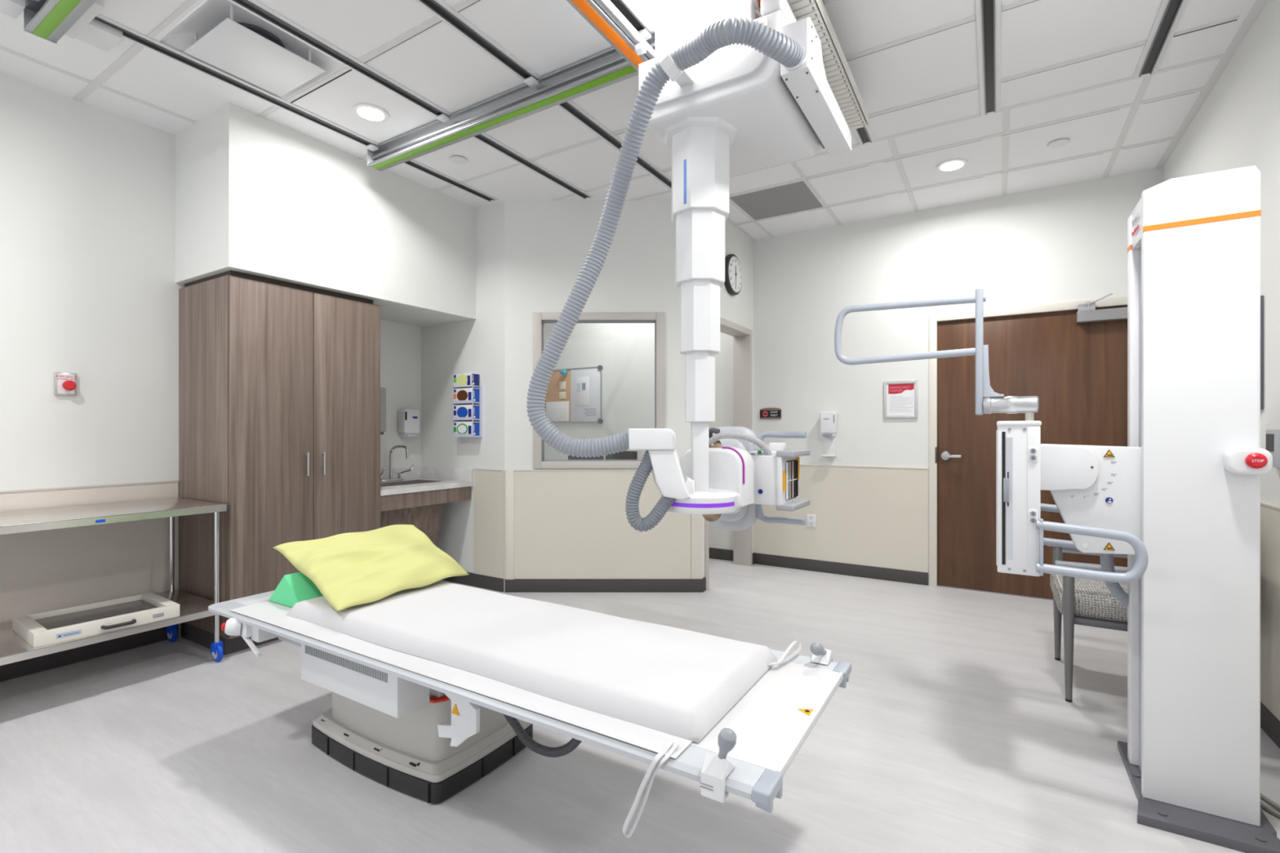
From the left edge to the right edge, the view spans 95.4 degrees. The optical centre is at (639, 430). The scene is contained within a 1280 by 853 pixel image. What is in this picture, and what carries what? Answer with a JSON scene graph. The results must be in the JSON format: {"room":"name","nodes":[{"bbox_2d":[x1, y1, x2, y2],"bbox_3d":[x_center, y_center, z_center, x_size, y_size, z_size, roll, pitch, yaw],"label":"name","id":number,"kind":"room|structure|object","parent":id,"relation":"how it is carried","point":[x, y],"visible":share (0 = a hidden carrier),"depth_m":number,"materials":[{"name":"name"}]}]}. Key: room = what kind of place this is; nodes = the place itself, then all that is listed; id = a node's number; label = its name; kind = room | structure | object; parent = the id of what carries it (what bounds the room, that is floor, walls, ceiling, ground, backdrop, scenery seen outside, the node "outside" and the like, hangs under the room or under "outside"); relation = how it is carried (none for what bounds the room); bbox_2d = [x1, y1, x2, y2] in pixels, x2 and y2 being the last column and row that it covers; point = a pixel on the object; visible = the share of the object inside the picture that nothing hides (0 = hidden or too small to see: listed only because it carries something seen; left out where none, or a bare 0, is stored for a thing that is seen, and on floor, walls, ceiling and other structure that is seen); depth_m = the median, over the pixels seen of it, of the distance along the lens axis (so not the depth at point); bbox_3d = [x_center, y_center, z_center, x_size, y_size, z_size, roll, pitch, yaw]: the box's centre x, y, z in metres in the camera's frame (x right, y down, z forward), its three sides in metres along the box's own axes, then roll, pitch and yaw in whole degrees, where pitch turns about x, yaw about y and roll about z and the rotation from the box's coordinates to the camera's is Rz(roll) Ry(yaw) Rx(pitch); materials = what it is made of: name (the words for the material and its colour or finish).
{"room":"radiology room","nodes":[
{"label":"radiology room","id":0,"kind":"room"},
{"bbox_2d":[0,71,421,636],"bbox_3d":[-3.478,-0.271,2.630,0.120,3.070,6.050,0,0,32],"label":"wall","id":1,"kind":"structure","parent":0,"point":[89,289],"depth_m":3.22,"materials":[{"name":"white paint"}]},
{"bbox_2d":[53,372,76,395],"bbox_3d":[-3.072,-0.250,3.120,0.062,0.122,0.086,0,0,32],"label":"button","id":2,"kind":"object","parent":1,"relation":"attached to","point":[64,384],"visible":1,"depth_m":3.11,"materials":[{"name":"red plastic"}]},
{"bbox_2d":[0,481,177,622],"bbox_3d":[-3.918,0.739,1.791,0.007,0.850,4.160,0,0,32],"label":"wall panel","id":3,"kind":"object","parent":1,"relation":"attached to","point":[54,569],"depth_m":3.19,"materials":[{"name":"beige"}]},
{"bbox_2d":[0,623,177,681],"bbox_3d":[-3.916,1.212,1.790,0.013,0.104,4.160,0,0,32],"label":"baseboard","id":4,"kind":"structure","parent":1,"relation":"attached to","point":[37,664],"depth_m":3.18,"materials":[{"name":"grey rubber"}]},
{"bbox_2d":[0,480,177,493],"bbox_3d":[-3.916,0.310,1.790,0.012,0.008,4.160,0,0,32],"label":"trim","id":5,"kind":"structure","parent":1,"relation":"attached to","point":[58,488],"depth_m":3.19,"materials":[{"name":"grey"}]},
{"bbox_2d":[380,387,386,434],"bbox_3d":[-2.139,-0.152,4.510,0.200,0.368,0.255,0,0,32],"label":"dispenser","id":6,"kind":"object","parent":1,"relation":"attached to","point":[383,390],"visible":0.2,"depth_m":4.54,"materials":[{"name":"grey plastic"}]},
{"bbox_2d":[397,408,419,437],"bbox_3d":[-1.951,-0.061,4.910,0.102,0.240,0.155,0,0,32],"label":"soap dispenser","id":7,"kind":"object","parent":1,"relation":"attached to","point":[408,420],"visible":1,"depth_m":4.86,"materials":[{"name":"white plastic"}]},
{"bbox_2d":[380,466,472,481],"bbox_3d":[-1.852,0.364,4.550,0.644,0.100,0.834,0,0,32],"label":"backsplash","id":8,"kind":"structure","parent":1,"relation":"attached to","point":[431,473],"depth_m":4.89,"materials":[{"name":"stone"}]},
{"bbox_2d":[380,466,473,546],"bbox_3d":[-1.850,0.709,4.549,0.649,0.790,0.834,0,0,32],"label":"countertop","id":9,"kind":"structure","parent":1,"relation":"attached to","point":[419,505],"depth_m":4.53,"materials":[{"name":"stone"}]},
{"bbox_2d":[380,444,413,482],"bbox_3d":[-1.951,0.266,4.667,0.206,0.296,0.275,0,0,32],"label":"faucet","id":10,"kind":"object","parent":9,"relation":"on","point":[399,477],"visible":0.94,"depth_m":4.69,"materials":[{"name":"silver metal"}]},
{"bbox_2d":[380,479,447,488],"bbox_3d":[-1.863,0.493,4.549,0.354,0.169,0.594,0,0,32],"label":"sink","id":11,"kind":"object","parent":9,"relation":"in","point":[406,482],"visible":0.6,"depth_m":4.71,"materials":[{"name":"silver metal"}]},
{"bbox_2d":[380,480,435,486],"bbox_3d":[-1.863,0.496,4.549,0.322,0.164,0.562,0,0,32],"label":"basin","id":12,"kind":"object","parent":11,"relation":"in","point":[406,482],"depth_m":4.71,"materials":[{"name":"silver metal"}]},
{"bbox_2d":[380,478,473,495],"bbox_3d":[-1.850,0.433,4.549,0.649,0.038,0.834,0,0,32],"label":"countertop","id":13,"kind":"structure","parent":9,"relation":"on","point":[449,484],"depth_m":4.39,"materials":[{"name":"stone"}]},
{"bbox_2d":[175,102,475,327],"bbox_3d":[-2.085,-1.355,4.138,0.680,0.903,1.782,0,0,32],"label":"soffit","id":14,"kind":"structure","parent":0,"point":[255,195],"depth_m":3.60,"materials":[{"name":"white paint"}]},
{"bbox_2d":[421,200,504,591],"bbox_3d":[-1.931,-0.271,5.159,2.117,3.070,0.120,0,0,32],"label":"wall","id":15,"kind":"structure","parent":0,"point":[477,345],"depth_m":4.75,"materials":[{"name":"white paint"}]},
{"bbox_2d":[452,384,482,436],"bbox_3d":[-1.396,-0.158,4.701,0.234,0.417,0.102,0,0,32],"label":"rack","id":16,"kind":"object","parent":15,"relation":"attached to","point":[480,387],"visible":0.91,"depth_m":4.67,"materials":[{"name":"white plastic"}]},
{"bbox_2d":[453,373,479,386],"bbox_3d":[-1.403,-0.405,4.700,0.209,0.105,0.087,0,0,32],"label":"glove box","id":17,"kind":"object","parent":16,"relation":"in","point":[464,379],"visible":0.95,"depth_m":4.65,"materials":[{"name":"white paper"}]},
{"bbox_2d":[466,375,470,385],"bbox_3d":[-1.361,-0.399,4.626,0.033,0.077,0.002,0,0,32],"label":"print","id":18,"kind":"object","parent":17,"relation":"attached to","point":[468,376],"depth_m":4.63,"materials":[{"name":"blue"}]},
{"bbox_2d":[453,421,479,436],"bbox_3d":[-1.398,-0.012,4.697,0.221,0.118,0.087,0,0,32],"label":"glove box","id":19,"kind":"object","parent":16,"relation":"in","point":[460,428],"visible":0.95,"depth_m":4.65,"materials":[{"name":"white paper"}]},
{"bbox_2d":[468,426,471,434],"bbox_3d":[-1.351,0.001,4.620,0.033,0.077,0.002,0,0,32],"label":"print","id":20,"kind":"object","parent":19,"relation":"attached to","point":[469,427],"depth_m":4.62,"materials":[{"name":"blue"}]},
{"bbox_2d":[453,404,479,419],"bbox_3d":[-1.398,-0.146,4.697,0.221,0.118,0.087,0,0,32],"label":"glove box","id":21,"kind":"object","parent":16,"relation":"in","point":[460,411],"visible":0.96,"depth_m":4.65,"materials":[{"name":"cardboard"}]},
{"bbox_2d":[468,408,471,417],"bbox_3d":[-1.351,-0.134,4.620,0.033,0.077,0.002,0,0,32],"label":"print","id":22,"kind":"object","parent":21,"relation":"attached to","point":[469,410],"depth_m":4.62,"materials":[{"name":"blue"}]},
{"bbox_2d":[453,387,479,403],"bbox_3d":[-1.398,-0.280,4.697,0.221,0.118,0.087,0,0,32],"label":"glove box","id":23,"kind":"object","parent":16,"relation":"in","point":[465,393],"visible":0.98,"depth_m":4.65,"materials":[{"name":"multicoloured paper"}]},
{"bbox_2d":[468,391,471,399],"bbox_3d":[-1.351,-0.268,4.620,0.033,0.077,0.002,0,0,32],"label":"print","id":24,"kind":"object","parent":23,"relation":"attached to","point":[469,393],"depth_m":4.62,"materials":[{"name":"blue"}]},
{"bbox_2d":[441,572,503,591],"bbox_3d":[-1.491,1.212,4.811,0.990,0.104,0.013,0,0,32],"label":"baseboard","id":25,"kind":"structure","parent":15,"relation":"attached to","point":[482,581],"depth_m":4.68,"materials":[{"name":"grey rubber"}]},
{"bbox_2d":[473,468,502,471],"bbox_3d":[-1.213,0.310,4.642,0.320,0.008,0.012,0,0,32],"label":"trim","id":26,"kind":"structure","parent":15,"relation":"attached to","point":[473,468],"depth_m":4.63,"materials":[{"name":"white"}]},
{"bbox_2d":[473,469,504,579],"bbox_3d":[-1.205,0.739,4.640,0.337,0.850,0.007,0,0,32],"label":"trim","id":27,"kind":"structure","parent":15,"relation":"attached to","point":[488,485],"depth_m":4.64,"materials":[{"name":"beige paint"}]},
{"bbox_2d":[504,200,702,579],"bbox_3d":[-0.287,-0.271,4.608,1.545,3.070,0.134,0,0,0],"label":"wall","id":28,"kind":"structure","parent":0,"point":[548,243],"depth_m":4.56,"materials":[{"name":"white paint"}]},
{"bbox_2d":[533,311,664,468],"bbox_3d":[-0.321,-0.313,4.610,1.028,1.220,0.150,0,0,0],"label":"window","id":29,"kind":"structure","parent":28,"relation":"attached to","point":[540,318],"depth_m":4.54,"materials":[{"name":"grey metal"}]},
{"bbox_2d":[504,578,703,592],"bbox_3d":[-0.281,1.212,4.548,1.550,0.104,0.013,0,0,0],"label":"baseboard","id":30,"kind":"structure","parent":28,"relation":"attached to","point":[515,585],"depth_m":4.54,"materials":[{"name":"grey rubber"}]},
{"bbox_2d":[0,0,1267,240],"bbox_3d":[-1.094,-1.864,2.359,6.470,0.125,8.080,0,0,32],"label":"ceiling","id":31,"kind":"structure","parent":0,"point":[1068,67],"depth_m":3.10,"materials":[{"name":"white tile"}]},
{"bbox_2d":[0,0,122,51],"bbox_3d":[-0.574,-1.744,1.302,4.740,0.115,0.420,0,0,32],"label":"rail","id":32,"kind":"object","parent":31,"relation":"attached to","point":[47,20],"visible":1,"depth_m":2.44,"materials":[{"name":"silver metal"}]},
{"bbox_2d":[566,0,868,130],"bbox_3d":[0.166,-1.648,2.144,0.792,0.082,2.730,0,0,32],"label":"bridge","id":33,"kind":"object","parent":32,"relation":"hanging from","point":[602,15],"visible":0.44,"depth_m":2.43,"materials":[{"name":"silver metal"}]},
{"bbox_2d":[526,0,851,532],"bbox_3d":[0.299,-0.556,2.578,1.094,2.150,1.196,0,0,32],"label":"ceiling-mounted x-ray machine","id":34,"kind":"object","parent":33,"relation":"hanging from","point":[733,87],"visible":1,"depth_m":2.34,"materials":[{"name":"white plastic"}]},
{"bbox_2d":[157,0,344,99],"bbox_3d":[-1.847,-1.845,2.785,0.600,0.122,0.560,0,0,32],"label":"ceiling vent","id":35,"kind":"object","parent":31,"relation":"in","point":[221,34],"visible":0.88,"depth_m":2.75,"materials":[{"name":"white plastic"}]},
{"bbox_2d":[94,13,497,201],"bbox_3d":[-2.685,-1.802,2.050,0.094,0.016,5.890,0,0,32],"label":"ceiling track","id":36,"kind":"object","parent":31,"relation":"attached to","point":[131,34],"visible":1,"depth_m":3.11,"materials":[{"name":"black metal"}]},
{"bbox_2d":[352,102,389,122],"bbox_3d":[-1.528,-1.801,3.305,0.190,0.010,0.190,0,0,32],"label":"recessed light","id":37,"kind":"object","parent":31,"relation":"in","point":[367,112],"visible":1,"depth_m":3.29,"materials":[{"name":"white plastic"}]},
{"bbox_2d":[228,0,593,199],"bbox_3d":[-2.026,-1.802,1.851,0.094,0.016,6.240,0,0,32],"label":"ceiling track","id":38,"kind":"object","parent":31,"relation":"attached to","point":[255,7],"visible":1,"depth_m":2.95,"materials":[{"name":"black metal"}]},
{"bbox_2d":[449,155,466,164],"bbox_3d":[-1.206,-1.800,3.870,0.110,0.012,0.110,0,0,32],"label":"sprinkler cover","id":39,"kind":"object","parent":31,"relation":"attached to","point":[455,159],"visible":1,"depth_m":3.86,"materials":[{"name":"white plastic"}]},
{"bbox_2d":[414,0,671,189],"bbox_3d":[-1.412,-1.802,1.581,0.094,0.016,6.420,0,0,32],"label":"ceiling track","id":40,"kind":"object","parent":31,"relation":"attached to","point":[442,10],"visible":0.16,"depth_m":2.85,"materials":[{"name":"black metal"}]},
{"bbox_2d":[365,0,835,171],"bbox_3d":[0.259,-1.743,2.551,4.624,0.112,0.180,0,0,32],"label":"rail","id":41,"kind":"object","parent":31,"relation":"attached to","point":[604,68],"visible":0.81,"depth_m":3.11,"materials":[{"name":"silver metal"}]},
{"bbox_2d":[624,0,721,31],"bbox_3d":[0.129,-1.801,2.173,0.600,0.010,0.770,0,0,32],"label":"ceiling light panel","id":42,"kind":"object","parent":31,"relation":"attached to","point":[654,14],"visible":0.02,"depth_m":2.48,"materials":[{"name":"white plastic"}]},
{"bbox_2d":[609,0,771,170],"bbox_3d":[-0.830,-1.802,1.248,0.094,0.016,6.460,0,0,32],"label":"ceiling track","id":43,"kind":"object","parent":31,"relation":"attached to","point":[624,9],"visible":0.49,"depth_m":2.52,"materials":[{"name":"white metal"}]},
{"bbox_2d":[728,178,826,221],"bbox_3d":[1.081,-1.802,4.586,0.614,0.008,0.610,0,0,32],"label":"ceiling vent","id":44,"kind":"object","parent":31,"relation":"in","point":[798,196],"visible":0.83,"depth_m":4.57,"materials":[{"name":"grey metal"}]},
{"bbox_2d":[852,124,875,145],"bbox_3d":[-0.259,-1.802,0.898,0.094,0.016,6.460,0,0,32],"label":"ceiling track","id":45,"kind":"object","parent":31,"relation":"attached to","point":[864,135],"visible":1,"depth_m":3.55,"materials":[{"name":"white metal"}]},
{"bbox_2d":[936,158,968,172],"bbox_3d":[2.119,-1.801,3.956,0.190,0.010,0.190,0,0,32],"label":"recessed light","id":46,"kind":"object","parent":31,"relation":"in","point":[951,165],"visible":1,"depth_m":3.94,"materials":[{"name":"white plastic"}]},
{"bbox_2d":[974,0,1001,115],"bbox_3d":[0.304,-1.802,0.553,0.094,0.016,6.460,0,0,32],"label":"ceiling track","id":47,"kind":"object","parent":31,"relation":"attached to","point":[988,12],"visible":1,"depth_m":2.77,"materials":[{"name":"white metal"}]},
{"bbox_2d":[1047,138,1069,148],"bbox_3d":[2.622,-1.800,3.647,0.110,0.012,0.110,0,0,32],"label":"sprinkler cover","id":48,"kind":"object","parent":31,"relation":"attached to","point":[1059,143],"visible":1,"depth_m":3.63,"materials":[{"name":"white plastic"}]},
{"bbox_2d":[1132,0,1189,79],"bbox_3d":[0.875,-1.802,0.203,0.094,0.016,6.460,0,0,32],"label":"ceiling track","id":49,"kind":"object","parent":31,"relation":"attached to","point":[1170,13],"visible":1,"depth_m":2.66,"materials":[{"name":"white metal"}]},
{"bbox_2d":[0,558,1279,852],"bbox_3d":[-0.754,1.314,2.913,6.470,0.100,9.380,0,0,32],"label":"floor","id":50,"kind":"structure","parent":0,"point":[953,728],"depth_m":2.20,"materials":[{"name":"plastic"}]},
{"bbox_2d":[0,497,227,666],"bbox_3d":[-3.021,0.836,2.581,0.662,0.857,1.845,0,0,32],"label":"side table","id":51,"kind":"object","parent":50,"relation":"on","point":[13,648],"visible":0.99,"depth_m":2.95,"materials":[{"name":"silver metal"}]},
{"bbox_2d":[12,591,179,648],"bbox_3d":[-2.696,0.933,2.907,0.467,0.062,0.551,0,0,32],"label":"tray","id":52,"kind":"object","parent":51,"relation":"on","point":[58,625],"visible":1,"depth_m":2.87,"materials":[{"name":"white plastic"}]},
{"bbox_2d":[0,589,217,666],"bbox_3d":[-3.026,0.982,2.584,0.640,0.036,1.845,0,0,32],"label":"shelf","id":53,"kind":"object","parent":51,"relation":"attached to","point":[13,648],"depth_m":2.79,"materials":[{"name":"silver metal"}]},
{"bbox_2d":[0,497,227,534],"bbox_3d":[-3.026,0.425,2.584,0.640,0.036,1.845,0,0,32],"label":"shelf","id":54,"kind":"object","parent":51,"relation":"attached to","point":[47,518],"depth_m":2.90,"materials":[{"name":"silver metal"}]},
{"bbox_2d":[178,270,380,655],"bbox_3d":[-2.296,0.181,3.787,0.680,2.166,0.927,0,0,32],"label":"tall cabinet","id":55,"kind":"object","parent":50,"relation":"on","point":[279,381],"visible":0.81,"depth_m":3.48,"materials":[{"name":"laminate"}]},
{"bbox_2d":[208,591,851,813],"bbox_3d":[-0.577,0.941,2.095,2.405,0.636,0.814,0,0,32],"label":"examination table","id":56,"kind":"object","parent":50,"relation":"on","point":[417,735],"depth_m":1.90,"materials":[{"name":"grey plastic"}]},
{"bbox_2d":[220,617,280,657],"bbox_3d":[-1.523,0.802,2.299,0.189,0.131,0.172,0,0,32],"label":"handle","id":57,"kind":"object","parent":56,"relation":"attached to","point":[246,628],"depth_m":2.27,"materials":[{"name":"white plastic"}]},
{"bbox_2d":[229,600,693,759],"bbox_3d":[-0.610,0.720,2.085,2.020,0.003,0.662,0,0,32],"label":"rail","id":58,"kind":"object","parent":56,"relation":"on","point":[268,611],"visible":0.15,"depth_m":1.65,"materials":[{"name":"white metal"}]},
{"bbox_2d":[268,572,323,607],"bbox_3d":[-1.315,0.654,2.606,0.265,0.124,0.530,0,0,32],"label":"wedge","id":59,"kind":"object","parent":58,"relation":"on","point":[293,588],"visible":0.37,"depth_m":2.39,"materials":[{"name":"green plastic"}]},
{"bbox_2d":[286,580,801,838],"bbox_3d":[-0.448,0.792,2.031,1.813,0.258,0.796,0,0,32],"label":"pad","id":60,"kind":"object","parent":56,"relation":"on","point":[679,682],"visible":0.89,"depth_m":1.77,"materials":[{"name":"white fabric"}]},
{"bbox_2d":[273,524,469,612],"bbox_3d":[-1.143,0.558,2.542,0.701,0.195,0.610,0,0,41],"label":"pillow","id":61,"kind":"object","parent":60,"relation":"on","point":[351,569],"visible":1,"depth_m":2.44,"materials":[{"name":"yellow fabric"}]},
{"bbox_2d":[834,165,1279,852],"bbox_3d":[1.461,0.216,2.248,1.378,2.095,0.621,0,0,32],"label":"stand","id":62,"kind":"object","parent":50,"relation":"on","point":[1182,499],"visible":1,"depth_m":1.90,"materials":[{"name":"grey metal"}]},
{"bbox_2d":[1047,545,1127,702],"bbox_3d":[2.373,0.824,2.828,0.622,0.880,0.636,0,0,32],"label":"armchair","id":63,"kind":"object","parent":50,"relation":"on","point":[1081,602],"visible":0.36,"depth_m":2.71,"materials":[{"name":"grey fabric"}]},
{"bbox_2d":[1260,793,1279,818],"bbox_3d":[2.046,1.225,1.698,0.113,0.077,0.659,0,0,10],"label":"cable","id":64,"kind":"object","parent":50,"relation":"on","point":[1263,797],"visible":0.44,"depth_m":1.93,"materials":[{"name":"grey plastic"}]},
{"bbox_3d":[-0.312,0.894,6.046,1.750,0.740,0.545,0,0,32],"label":"desk","id":65,"kind":"object","parent":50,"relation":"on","visible":0},
{"bbox_2d":[568,455,604,459],"bbox_3d":[-0.564,0.371,6.046,0.440,0.305,0.160,0,0,32],"label":"computer monitor","id":66,"kind":"object","parent":65,"relation":"on","point":[571,457],"visible":0.02,"depth_m":6.03,"materials":[{"name":"black plastic"}]},
{"bbox_2d":[605,450,637,459],"bbox_3d":[-0.189,0.364,5.816,0.360,0.320,0.160,0,0,32],"label":"computer monitor","id":67,"kind":"object","parent":65,"relation":"on","point":[626,455],"visible":0.1,"depth_m":5.78,"materials":[{"name":"black plastic"}]},
{"bbox_2d":[702,220,753,577],"bbox_3d":[0.723,-0.271,5.084,0.140,3.070,1.134,0,0,32],"label":"wall","id":68,"kind":"structure","parent":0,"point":[738,308],"depth_m":5.26,"materials":[{"name":"white paint"}]},
{"bbox_2d":[702,552,754,591],"bbox_3d":[0.787,1.212,5.042,0.013,0.104,1.140,0,0,32],"label":"baseboard","id":69,"kind":"structure","parent":68,"relation":"attached to","point":[704,578],"depth_m":4.59,"materials":[{"name":"grey rubber"}]},
{"bbox_2d":[724,253,742,295],"bbox_3d":[0.809,-1.349,5.040,0.054,0.350,0.350,0,0,32],"label":"wall clock","id":70,"kind":"object","parent":68,"relation":"attached to","point":[733,273],"visible":1,"depth_m":4.99,"materials":[{"name":"black plastic"}]},
{"bbox_2d":[544,168,1162,585],"bbox_3d":[0.901,-0.271,5.710,6.370,3.070,0.120,0,0,32],"label":"wall","id":71,"kind":"structure","parent":0,"point":[1066,242],"depth_m":4.97,"materials":[{"name":"white paint"}]},
{"bbox_2d":[544,364,603,423],"bbox_3d":[-0.793,-0.401,6.665,0.883,0.646,0.024,0,0,32],"label":"memo board","id":72,"kind":"object","parent":71,"relation":"attached to","point":[592,412],"visible":0.67,"depth_m":6.60,"materials":[{"name":"white"}]},
{"bbox_2d":[546,400,568,421],"bbox_3d":[-0.960,-0.221,6.759,0.340,0.230,0.006,0,0,32],"label":"sheet","id":73,"kind":"object","parent":72,"relation":"attached to","point":[555,411],"visible":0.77,"depth_m":6.75,"materials":[{"name":"white paper"}]},
{"bbox_2d":[559,381,565,389],"bbox_3d":[-0.896,-0.521,6.720,0.090,0.090,0.006,0,0,32],"label":"sticky note","id":74,"kind":"object","parent":72,"relation":"attached to","point":[562,384],"visible":1,"depth_m":6.71,"materials":[{"name":"beige paper"}]},
{"bbox_2d":[559,391,565,399],"bbox_3d":[-0.896,-0.406,6.720,0.090,0.080,0.006,0,0,32],"label":"sticky note","id":75,"kind":"object","parent":72,"relation":"attached to","point":[562,394],"visible":1,"depth_m":6.72,"materials":[{"name":"beige paper"}]},
{"bbox_2d":[559,369,567,375],"bbox_3d":[-0.875,-0.666,6.664,0.083,0.068,0.070,0,0,32],"label":"clip","id":76,"kind":"object","parent":72,"relation":"attached to","point":[563,372],"visible":1,"depth_m":6.64,"materials":[{"name":"teal plastic"}]},
{"bbox_2d":[575,376,588,405],"bbox_3d":[-0.653,-0.446,6.571,0.180,0.320,0.007,0,0,32],"label":"printed page","id":77,"kind":"object","parent":72,"relation":"attached to","point":[581,383],"visible":1,"depth_m":6.57,"materials":[{"name":"white paper"}]},
{"bbox_2d":[704,317,752,590],"bbox_3d":[0.717,0.162,5.073,0.171,2.205,1.020,0,0,32],"label":"door frame","id":78,"kind":"structure","parent":71,"relation":"attached to","point":[742,336],"depth_m":5.45,"materials":[{"name":"grey"}]},
{"bbox_2d":[760,408,781,418],"bbox_3d":[1.219,-0.160,5.437,0.203,0.104,0.015,0,0,32],"label":"sign","id":79,"kind":"object","parent":71,"relation":"attached to","point":[765,413],"visible":1,"depth_m":5.43,"materials":[{"name":"brown plastic"}]},
{"bbox_2d":[807,514,815,528],"bbox_3d":[1.542,0.813,5.235,0.078,0.118,0.011,0,0,32],"label":"wall outlet","id":80,"kind":"object","parent":71,"relation":"attached to","point":[811,517],"visible":1,"depth_m":5.23,"materials":[{"name":"white plastic"}]},
{"bbox_2d":[709,547,928,585],"bbox_3d":[0.867,1.212,5.654,6.370,0.104,0.013,0,0,32],"label":"baseboard","id":81,"kind":"structure","parent":71,"relation":"attached to","point":[838,568],"depth_m":5.13,"materials":[{"name":"grey rubber"}]},
{"bbox_2d":[819,411,837,457],"bbox_3d":[1.657,0.032,5.115,0.130,0.395,0.106,0,0,32],"label":"dispenser","id":82,"kind":"object","parent":71,"relation":"attached to","point":[828,420],"visible":1,"depth_m":5.09,"materials":[{"name":"white plastic"}]},
{"bbox_2d":[821,436,835,457],"bbox_3d":[1.661,0.137,5.122,0.110,0.185,0.090,0,0,32],"label":"drip tray","id":83,"kind":"object","parent":82,"relation":"on","point":[829,442],"depth_m":5.15,"materials":[{"name":"white plastic"}]},
{"bbox_2d":[753,465,928,573],"bbox_3d":[1.715,0.739,5.138,1.495,0.850,0.007,0,0,32],"label":"wall panel","id":84,"kind":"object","parent":71,"relation":"attached to","point":[865,516],"depth_m":5.03,"materials":[{"name":"beige paint"}]},
{"bbox_2d":[800,464,928,469],"bbox_3d":[2.329,0.310,4.758,2.940,0.008,0.012,0,0,32],"label":"trim","id":85,"kind":"structure","parent":71,"relation":"attached to","point":[800,464],"depth_m":4.99,"materials":[{"name":"white"}]},
{"bbox_2d":[884,380,917,417],"bbox_3d":[2.172,-0.259,4.851,0.259,0.310,0.018,0,0,32],"label":"framed notice","id":86,"kind":"object","parent":71,"relation":"attached to","point":[900,397],"visible":1,"depth_m":4.85,"materials":[{"name":"white paper"}]},
{"bbox_2d":[928,296,1127,586],"bbox_3d":[2.952,0.162,4.444,1.330,2.205,0.138,0,0,32],"label":"trim","id":87,"kind":"structure","parent":71,"relation":"attached to","point":[1116,301],"depth_m":4.71,"materials":[{"name":"white paint"}]},
{"bbox_2d":[934,293,1127,599],"bbox_3d":[2.905,0.148,4.381,1.226,2.217,0.165,0,0,32],"label":"door","id":88,"kind":"structure","parent":71,"relation":"in","point":[1075,362],"depth_m":4.46,"materials":[{"name":"brown wood"}]},
{"bbox_2d":[1162,0,1279,506],"bbox_3d":[1.610,-0.271,0.655,0.120,3.070,8.000,0,0,32],"label":"wall","id":89,"kind":"structure","parent":0,"point":[1237,125],"depth_m":2.51,"materials":[{"name":"white paint"}]},
{"bbox_2d":[1260,295,1263,408],"bbox_3d":[2.766,-0.334,2.674,0.018,0.485,0.450,0,0,32],"label":"panel frame","id":90,"kind":"object","parent":89,"relation":"attached to","point":[1261,296],"visible":0.22,"depth_m":2.48,"materials":[{"name":"grey metal"}]},
{"bbox_2d":[1260,504,1279,720],"bbox_3d":[1.524,0.739,0.637,0.007,0.850,7.880,0,0,32],"label":"wall panel","id":91,"kind":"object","parent":89,"relation":"attached to","point":[1269,516],"depth_m":2.40,"materials":[{"name":"beige"}]},
{"bbox_2d":[1260,702,1279,748],"bbox_3d":[1.522,1.212,0.639,0.013,0.104,7.880,0,0,32],"label":"baseboard","id":92,"kind":"structure","parent":89,"relation":"attached to","point":[1269,723],"depth_m":2.38,"materials":[{"name":"grey rubber"}]},
{"bbox_2d":[1260,501,1279,509],"bbox_3d":[1.522,0.310,0.639,0.012,0.008,7.880,0,0,32],"label":"trim","id":93,"kind":"structure","parent":89,"relation":"attached to","point":[1261,503],"depth_m":2.40,"materials":[{"name":"white"}]},
{"bbox_2d":[1266,429,1279,467],"bbox_3d":[2.542,0.071,2.322,0.032,0.150,0.135,0,0,32],"label":"controller","id":94,"kind":"object","parent":89,"relation":"attached to","point":[1273,436],"visible":0.82,"depth_m":2.31,"materials":[{"name":"grey plastic"}]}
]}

